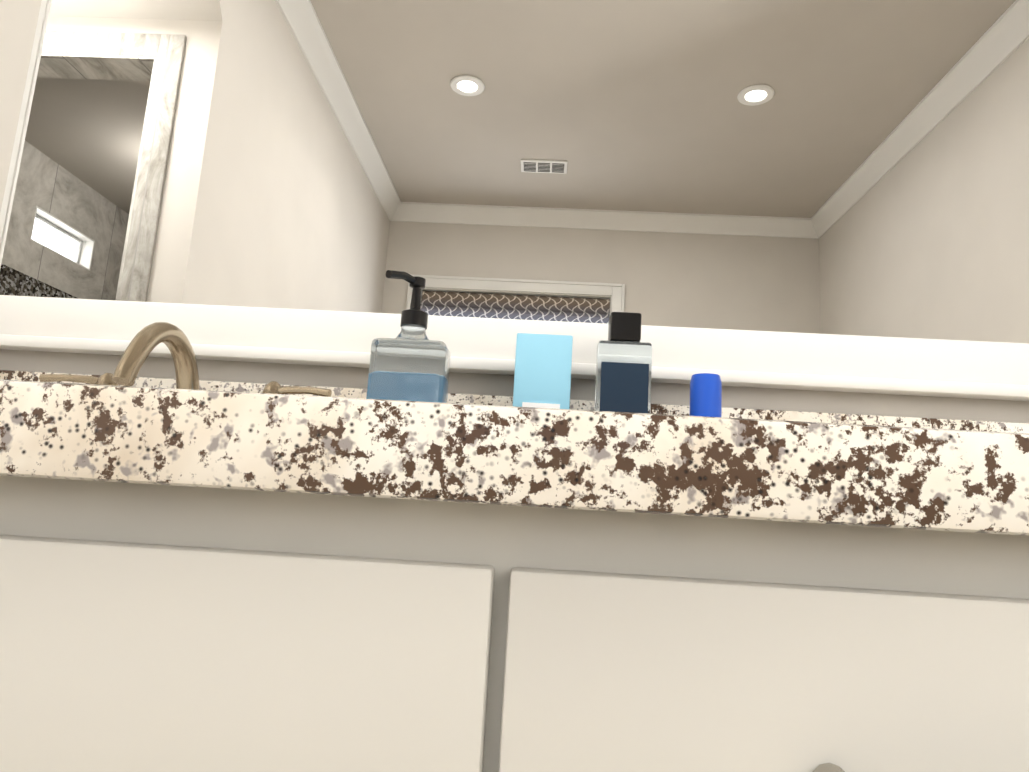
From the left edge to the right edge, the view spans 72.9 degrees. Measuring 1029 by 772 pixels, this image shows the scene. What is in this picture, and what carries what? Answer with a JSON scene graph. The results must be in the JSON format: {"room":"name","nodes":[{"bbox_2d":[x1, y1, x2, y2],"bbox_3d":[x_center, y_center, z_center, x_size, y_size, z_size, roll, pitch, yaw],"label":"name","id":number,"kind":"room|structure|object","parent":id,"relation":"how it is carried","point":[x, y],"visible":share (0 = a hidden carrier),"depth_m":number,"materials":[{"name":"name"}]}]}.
{"room":"bathroom","nodes":[
{"label":"bathroom","id":0,"kind":"room"},
{"bbox_2d":[0,349,121,374],"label":"wall","id":1,"kind":"structure","parent":0,"point":[19,360],"depth_m":0.94,"materials":[{"name":"paint"}]},
{"bbox_2d":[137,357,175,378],"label":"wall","id":2,"kind":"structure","parent":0,"point":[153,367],"depth_m":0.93,"materials":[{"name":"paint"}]},
{"bbox_2d":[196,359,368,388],"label":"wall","id":3,"kind":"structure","parent":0,"point":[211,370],"depth_m":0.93,"materials":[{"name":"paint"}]},
{"bbox_2d":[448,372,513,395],"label":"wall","id":4,"kind":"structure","parent":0,"point":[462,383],"depth_m":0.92,"materials":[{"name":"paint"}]},
{"bbox_2d":[0,0,1028,400],"bbox_3d":[0.266,-0.519,0.972,2.981,1.049,0.037,3,-10,2],"label":"vanity mirror","id":5,"kind":"object","parent":4,"relation":"attached to","point":[810,194],"visible":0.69,"depth_m":0.95,"materials":[{"name":"clear glass"}]},
{"bbox_2d":[24,371,1028,425],"bbox_3d":[0.253,0.073,0.877,3.056,0.092,0.022,3,-10,2],"label":"backsplash","id":6,"kind":"structure","parent":0,"relation":"attached to","point":[25,372],"depth_m":0.87,"materials":[{"name":"white stone"}]},
{"bbox_2d":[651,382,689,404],"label":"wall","id":7,"kind":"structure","parent":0,"point":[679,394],"depth_m":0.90,"materials":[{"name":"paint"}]},
{"bbox_2d":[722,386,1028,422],"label":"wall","id":8,"kind":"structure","parent":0,"point":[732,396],"depth_m":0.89,"materials":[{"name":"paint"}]},
{"bbox_3d":[-0.563,0.729,-0.920,5.740,0.100,6.000,3,-10,2],"label":"floor","id":9,"kind":"structure","parent":0,"visible":0},
{"bbox_2d":[0,438,1028,771],"bbox_3d":[0.208,0.533,0.505,3.046,0.855,0.600,3,-10,2],"label":"bathroom vanity","id":10,"kind":"object","parent":9,"relation":"on","point":[196,574],"depth_m":0.32,"materials":[{"name":"paint"}]},
{"bbox_2d":[0,370,1028,497],"bbox_3d":[0.239,0.092,0.590,3.056,0.045,0.581,3,-10,2],"label":"countertop","id":11,"kind":"structure","parent":10,"relation":"on","point":[322,421],"depth_m":0.32,"materials":[{"name":"white stone"}]},
{"bbox_2d":[36,322,339,389],"bbox_3d":[-0.405,-0.003,0.804,0.362,0.140,0.173,3,-10,2],"label":"faucet","id":12,"kind":"object","parent":11,"relation":"on","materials":[{"name":"gold metal"}]},
{"bbox_2d":[366,270,450,402],"bbox_3d":[-0.115,-0.025,0.761,0.082,0.201,0.068,3,-10,2],"label":"soap dispenser","id":13,"kind":"object","parent":11,"relation":"on","point":[410,361],"visible":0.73,"depth_m":0.74,"materials":[{"name":"clear"}]},
{"bbox_2d":[513,312,721,416],"bbox_3d":[0.090,0.004,0.792,0.313,0.178,0.142,3,-10,2],"label":"toiletries","id":14,"kind":"object","parent":11,"relation":"on","point":[543,365],"visible":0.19,"depth_m":0.78,"materials":[{"name":"plastic"},{"name":"glass"},{"name":"liquid"}]}
]}

